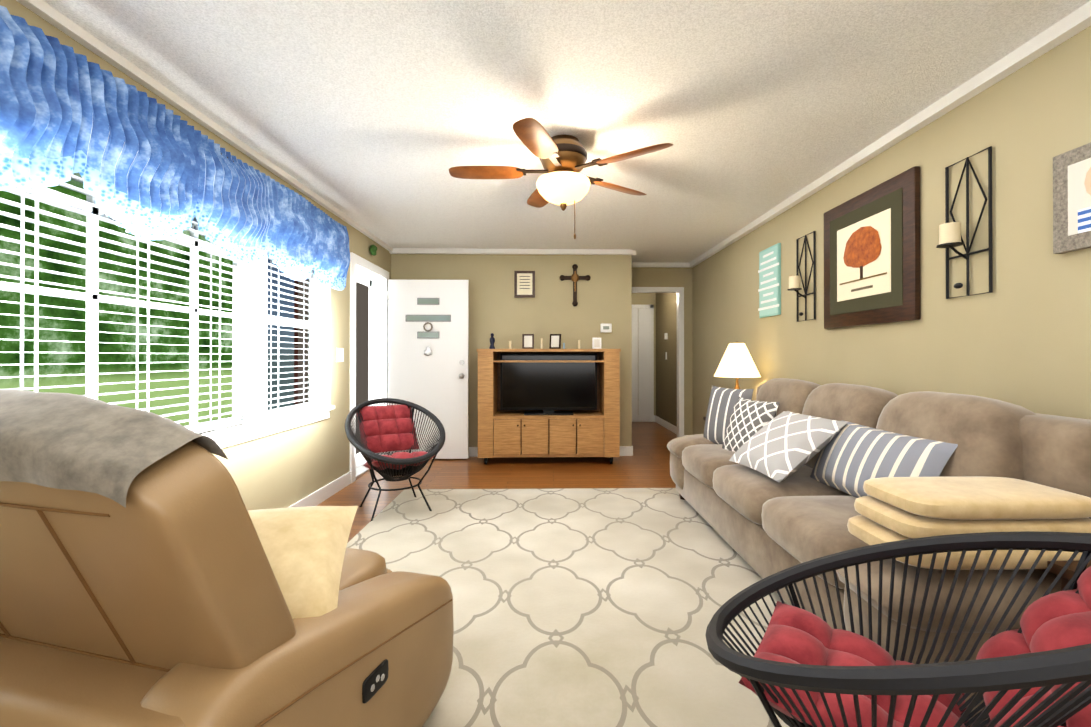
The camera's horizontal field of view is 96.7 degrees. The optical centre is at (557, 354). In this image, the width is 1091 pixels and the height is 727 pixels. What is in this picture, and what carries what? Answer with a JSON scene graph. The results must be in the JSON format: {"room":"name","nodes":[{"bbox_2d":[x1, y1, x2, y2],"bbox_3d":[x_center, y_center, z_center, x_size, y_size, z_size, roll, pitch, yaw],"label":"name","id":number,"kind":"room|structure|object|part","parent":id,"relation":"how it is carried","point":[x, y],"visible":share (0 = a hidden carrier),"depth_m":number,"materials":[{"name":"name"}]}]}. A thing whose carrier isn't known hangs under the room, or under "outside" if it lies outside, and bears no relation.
{"room":"living room","nodes":[
{"label":"living room","id":0,"kind":"room"},
{"bbox_2d":[0,0,390,509],"bbox_3d":[-1.923,-0.033,2.288,0.120,2.420,6.970,0,0,-1],"label":"wall","id":1,"kind":"structure","parent":0,"point":[286,468],"depth_m":3.50,"materials":[{"name":"paint"}]},
{"bbox_2d":[0,189,334,447],"bbox_3d":[-1.900,-0.253,2.460,0.165,1.540,3.170,0,0,-1],"label":"window","id":2,"kind":"structure","parent":1,"relation":"in","point":[249,348],"depth_m":2.97,"materials":[{"name":"white wood"}]},
{"bbox_2d":[0,174,319,432],"bbox_3d":[-1.895,-0.255,2.460,0.091,1.336,2.910,0,0,-1],"label":"window blinds","id":3,"kind":"object","parent":2,"relation":"attached to","point":[23,207],"visible":0.44,"depth_m":2.22,"materials":[{"name":"white plastic"}]},
{"bbox_2d":[0,5,349,289],"bbox_3d":[-1.760,-0.800,2.366,0.171,0.605,3.708,0,0,-1],"label":"valance curtain","id":4,"kind":"object","parent":1,"relation":"attached to","point":[144,166],"visible":1,"depth_m":1.99,"materials":[{"name":"blue fabric"}]},
{"bbox_2d":[16,0,391,253],"bbox_3d":[-1.844,-1.216,2.296,0.038,0.055,6.730,0,0,-1],"label":"crown molding","id":5,"kind":"structure","parent":1,"relation":"attached to","point":[41,8],"depth_m":2.26,"materials":[{"name":"white wood"}]},
{"bbox_2d":[289,471,350,506],"bbox_3d":[-1.836,1.114,1.695,0.027,0.120,5.550,0,0,-1],"label":"baseboard","id":6,"kind":"structure","parent":1,"relation":"attached to","point":[321,495],"depth_m":3.95,"materials":[{"name":"white wood"}]},
{"bbox_2d":[336,348,343,361],"bbox_3d":[-1.904,0.006,4.254,0.012,0.120,0.140,0,0,-1],"label":"light switch","id":7,"kind":"object","parent":1,"relation":"attached to","point":[339,354],"visible":1,"depth_m":4.25,"materials":[{"name":"white plastic"}]},
{"bbox_2d":[356,275,371,467],"bbox_3d":[-2.083,0.174,5.000,0.030,1.990,0.830,0,0,-1],"label":"door","id":8,"kind":"structure","parent":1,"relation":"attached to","point":[363,331],"depth_m":5.18,"materials":[{"name":"white wood"}]},
{"bbox_2d":[350,252,388,482],"bbox_3d":[-1.988,0.124,5.002,0.160,2.130,1.060,0,0,-1],"label":"door frame","id":9,"kind":"structure","parent":1,"relation":"attached to","point":[377,276],"depth_m":5.42,"materials":[{"name":"white wood"}]},
{"bbox_2d":[387,280,468,458],"bbox_3d":[-1.462,0.166,5.449,0.907,2.020,0.125,0,0,-1],"label":"entry door","id":10,"kind":"structure","parent":1,"relation":"in","point":[428,347],"depth_m":5.47,"materials":[{"name":"white wood"}]},
{"bbox_2d":[369,245,376,255],"bbox_3d":[-1.893,-1.071,4.984,0.057,0.110,0.137,0,0,-1],"label":"wall decoration","id":11,"kind":"object","parent":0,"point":[372,249],"depth_m":4.95,"materials":[{"name":"green"}]},
{"bbox_2d":[317,422,676,542],"bbox_3d":[-0.009,1.234,3.814,4.020,0.100,9.940,0,0,-1],"label":"floor","id":12,"kind":"structure","parent":0,"point":[646,464],"depth_m":4.80,"materials":[{"name":"brown wood"}]},
{"bbox_2d":[477,349,548,463],"bbox_3d":[-0.478,0.582,5.424,0.760,1.220,0.475,0,0,-1],"label":"tv stand","id":13,"kind":"object","parent":12,"relation":"on","point":[513,384],"depth_m":5.20,"materials":[{"name":"brown wood"}]},
{"bbox_2d":[346,488,788,726],"bbox_3d":[-0.071,1.170,2.202,2.420,0.012,4.080,0,0,-1],"label":"rug","id":14,"kind":"object","parent":12,"relation":"on","point":[586,607],"visible":0.44,"depth_m":2.29,"materials":[{"name":"beige carpet"}]},
{"bbox_2d":[0,389,453,726],"bbox_3d":[-0.911,0.600,1.288,0.964,1.064,1.011,0,0,15],"label":"recliner","id":15,"kind":"object","parent":14,"relation":"on","point":[154,572],"visible":1,"depth_m":0.88,"materials":[{"name":"beige leather"}]},
{"bbox_2d":[0,389,228,507],"bbox_3d":[-1.047,0.196,0.932,0.873,0.259,0.415,0,0,-1],"label":"throw","id":16,"kind":"object","parent":15,"relation":"on","point":[58,450],"depth_m":0.79,"materials":[{"name":"grey fabric"}]},
{"bbox_2d":[247,506,357,618],"bbox_3d":[-0.794,0.562,1.242,0.561,0.248,0.500,0,0,-1],"label":"pillow","id":17,"kind":"object","parent":15,"relation":"on","point":[304,548],"depth_m":1.25,"materials":[{"name":"beige fabric"}]},
{"bbox_2d":[345,398,444,520],"bbox_3d":[-1.244,0.775,3.733,0.788,0.816,0.913,0,0,-1],"label":"chair","id":18,"kind":"object","parent":14,"relation":"on","point":[389,428],"visible":0.98,"depth_m":3.80,"materials":[{"name":"black"}]},
{"bbox_2d":[357,404,434,469],"bbox_3d":[-1.265,0.650,3.755,0.748,0.460,0.869,0,0,-1],"label":"cushion","id":19,"kind":"object","parent":18,"relation":"on","point":[388,428],"depth_m":3.85,"materials":[{"name":"red fabric"}]},
{"bbox_2d":[705,531,1090,726],"bbox_3d":[0.815,0.763,1.063,0.900,0.816,0.825,0,0,-1],"label":"chair","id":20,"kind":"object","parent":14,"relation":"on","point":[802,667],"visible":1,"depth_m":1.05,"materials":[{"name":"black"}]},
{"bbox_2d":[549,349,620,463],"bbox_3d":[0.282,0.582,5.442,0.760,1.220,0.475,0,0,-1],"label":"tv stand","id":21,"kind":"object","parent":12,"relation":"on","point":[554,400],"depth_m":5.21,"materials":[{"name":"brown wood"}]},
{"bbox_2d":[500,354,596,414],"bbox_3d":[-0.097,0.325,5.376,1.070,0.669,0.220,0,0,-1],"label":"screen","id":22,"kind":"object","parent":21,"relation":"on","point":[548,387],"depth_m":5.36,"materials":[{"name":"black"}]},
{"bbox_2d":[703,341,760,419],"bbox_3d":[1.613,0.534,4.356,0.460,1.305,0.480,0,0,-1],"label":"side table","id":23,"kind":"object","parent":12,"relation":"on","point":[737,362],"visible":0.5,"depth_m":4.25,"materials":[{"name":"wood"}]},
{"bbox_2d":[714,341,760,388],"bbox_3d":[1.613,0.233,4.357,0.400,0.704,0.400,0,0,-1],"label":"lamp","id":24,"kind":"object","parent":23,"relation":"on","point":[737,362],"depth_m":4.25,"materials":[{"name":"white fabric"}]},
{"bbox_2d":[667,378,1090,725],"bbox_3d":[1.407,0.672,2.725,0.960,1.013,2.690,0,0,-1],"label":"sofa","id":25,"kind":"object","parent":12,"relation":"on","point":[778,475],"visible":0.83,"depth_m":1.86,"materials":[{"name":"brown fabric"}]},
{"bbox_2d":[722,397,779,451],"bbox_3d":[1.294,0.501,3.278,0.130,0.420,0.420,21,-6,-14],"label":"pillow","id":26,"kind":"object","parent":25,"relation":"on","point":[748,416],"depth_m":3.24,"materials":[{"name":"grey fabric"}]},
{"bbox_2d":[729,411,847,482],"bbox_3d":[1.248,0.488,2.677,0.480,0.140,0.520,-38,4,-6],"label":"pillow","id":27,"kind":"object","parent":25,"relation":"on","point":[787,442],"depth_m":2.54,"materials":[{"name":"grey fabric"}]},
{"bbox_2d":[847,476,1090,569],"bbox_3d":[1.315,0.526,1.558,0.640,0.211,0.350,0,0,-1],"label":"blanket","id":28,"kind":"object","parent":25,"relation":"on","point":[896,508],"depth_m":1.42,"materials":[{"name":"beige fabric"}]},
{"bbox_2d":[1047,560,1090,590],"bbox_3d":[1.596,0.546,1.115,0.460,1.250,0.480,0,0,-1],"label":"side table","id":29,"kind":"object","parent":12,"relation":"on","point":[1056,569],"visible":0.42,"depth_m":1.32,"materials":[{"name":"brown wood"}]},
{"bbox_2d":[391,254,631,446],"bbox_3d":[-0.536,-0.018,5.747,2.820,2.420,0.120,0,0,-1],"label":"wall","id":30,"kind":"structure","parent":0,"point":[501,312],"depth_m":5.70,"materials":[{"name":"paint"}]},
{"bbox_2d":[392,248,635,255],"bbox_3d":[-0.475,-1.200,5.666,2.815,0.055,0.055,0,0,-1],"label":"crown molding","id":31,"kind":"structure","parent":30,"relation":"attached to","point":[394,250],"depth_m":5.64,"materials":[{"name":"white wood"}]},
{"bbox_2d":[514,271,534,297],"bbox_3d":[-0.384,-0.823,5.682,0.240,0.310,0.024,0,0,-1],"label":"framed certificate","id":32,"kind":"object","parent":30,"relation":"attached to","point":[524,284],"visible":1,"depth_m":5.67,"materials":[{"name":"beige paper"}]},
{"bbox_2d":[469,446,632,456],"bbox_3d":[-0.527,1.137,5.662,2.835,0.110,0.040,0,0,-1],"label":"baseboard","id":33,"kind":"structure","parent":30,"relation":"attached to","point":[624,450],"depth_m":5.70,"materials":[{"name":"white wood"}]},
{"bbox_2d":[559,264,590,305],"bbox_3d":[0.206,-0.813,5.691,0.368,0.498,0.034,0,0,-1],"label":"cross","id":34,"kind":"object","parent":30,"relation":"attached to","point":[574,277],"visible":0.98,"depth_m":5.69,"materials":[{"name":"brown wood"}]},
{"bbox_2d":[600,324,611,332],"bbox_3d":[0.571,-0.310,5.700,0.130,0.105,0.028,0,0,-1],"label":"thermostat","id":35,"kind":"object","parent":30,"relation":"attached to","point":[605,328],"visible":0.96,"depth_m":5.69,"materials":[{"name":"white plastic"}]},
{"bbox_2d":[43,0,1090,262],"bbox_3d":[-0.009,-1.286,3.825,4.020,0.100,9.940,0,0,-1],"label":"ceiling","id":36,"kind":"structure","parent":0,"point":[379,118],"depth_m":2.28,"materials":[{"name":"white paint"}]},
{"bbox_2d":[449,118,672,238],"bbox_3d":[-0.018,-0.953,2.826,1.224,0.576,1.276,0,0,-1],"label":"ceiling fan","id":37,"kind":"object","parent":36,"relation":"attached to","point":[563,182],"visible":1,"depth_m":2.73,"materials":[{"name":"brown wood"}]},
{"bbox_3d":[0.035,-0.952,2.825,0.316,0.148,0.316,0,0,-1],"label":"lamp shade","id":38,"kind":"part","parent":37,"relation":"part of","materials":[{"name":"white glass"}]},
{"bbox_2d":[632,293,655,414],"bbox_3d":[1.273,-0.004,8.762,0.980,2.420,0.120,0,0,-1],"label":"wall","id":39,"kind":"structure","parent":0,"point":[643,298],"depth_m":8.70,"materials":[{"name":"paint"}]},
{"bbox_2d":[632,267,692,434],"bbox_3d":[1.275,-0.014,6.571,1.080,2.420,0.120,0,0,-1],"label":"wall","id":40,"kind":"structure","parent":0,"point":[658,277],"depth_m":6.52,"materials":[{"name":"paint"}]},
{"bbox_2d":[632,287,683,437],"bbox_3d":[1.276,0.146,6.561,0.840,2.100,0.138,0,0,-1],"label":"door frame","id":41,"kind":"structure","parent":40,"relation":"attached to","point":[642,362],"depth_m":6.48,"materials":[{"name":"white wood"}]},
{"bbox_2d":[632,262,687,267],"bbox_3d":[1.307,-1.197,6.489,0.900,0.055,0.055,0,0,-1],"label":"crown molding","id":42,"kind":"structure","parent":40,"relation":"attached to","point":[634,264],"depth_m":6.46,"materials":[{"name":"white wood"}]},
{"bbox_2d":[656,26,1090,434],"bbox_3d":[1.940,-0.026,3.866,0.120,2.420,9.940,0,0,-1],"label":"wall","id":43,"kind":"structure","parent":0,"point":[1020,335],"depth_m":2.31,"materials":[{"name":"paint"}]},
{"bbox_2d":[655,415,686,435],"bbox_3d":[1.782,1.146,7.673,0.015,0.110,2.070,0,0,-1],"label":"baseboard","id":44,"kind":"structure","parent":43,"relation":"attached to","point":[667,425],"depth_m":7.87,"materials":[{"name":"white wood"}]},
{"bbox_2d":[758,243,780,317],"bbox_3d":[1.858,-0.634,4.252,0.024,0.600,0.400,0,0,-1],"label":"wall sign","id":45,"kind":"object","parent":43,"relation":"attached to","point":[769,272],"visible":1,"depth_m":4.21,"materials":[{"name":"teal wood"}]},
{"bbox_2d":[787,231,815,321],"bbox_3d":[1.808,-0.578,3.655,0.140,0.647,0.253,0,0,-1],"label":"candle sconce","id":46,"kind":"object","parent":43,"relation":"attached to","point":[794,283],"visible":1,"depth_m":3.64,"materials":[{"name":"black metal"}]},
{"bbox_2d":[824,166,920,328],"bbox_3d":[1.878,-0.585,2.967,0.045,0.810,0.840,0,0,-1],"label":"framed picture","id":47,"kind":"object","parent":43,"relation":"attached to","point":[871,256],"visible":1,"depth_m":2.84,"materials":[{"name":"brown wood"}]},
{"bbox_2d":[688,1,1090,267],"bbox_3d":[1.878,-1.214,2.775,0.055,0.055,7.510,0,0,-1],"label":"crown molding","id":48,"kind":"structure","parent":43,"relation":"attached to","point":[1078,20],"depth_m":2.34,"materials":[{"name":"white wood"}]},
{"bbox_2d":[936,146,992,298],"bbox_3d":[1.842,-0.594,2.251,0.140,0.647,0.243,0,0,-1],"label":"candle sconce","id":49,"kind":"object","parent":43,"relation":"attached to","point":[950,236],"visible":0.98,"depth_m":2.24,"materials":[{"name":"black metal"}]},
{"bbox_2d":[1053,142,1090,253],"bbox_3d":[1.915,-0.571,1.617,0.035,0.370,0.480,0,0,-1],"label":"picture frame","id":50,"kind":"object","parent":43,"relation":"attached to","point":[1071,200],"visible":0.97,"depth_m":1.79,"materials":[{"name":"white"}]},
{"label":"outside","id":51,"kind":"structure","parent":0,"visible":0},
{"bbox_2d":[0,172,232,425],"bbox_3d":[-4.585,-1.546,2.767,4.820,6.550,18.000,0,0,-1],"label":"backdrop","id":52,"kind":"structure","parent":51,"point":[114,348],"depth_m":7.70,"materials":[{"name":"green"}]},
{"bbox_2d":[294,274,361,404],"bbox_3d":[-2.308,0.064,4.995,0.040,2.350,1.480,0,0,-1],"label":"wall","id":53,"kind":"structure","parent":51,"point":[298,345],"depth_m":4.29,"materials":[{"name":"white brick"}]}
]}

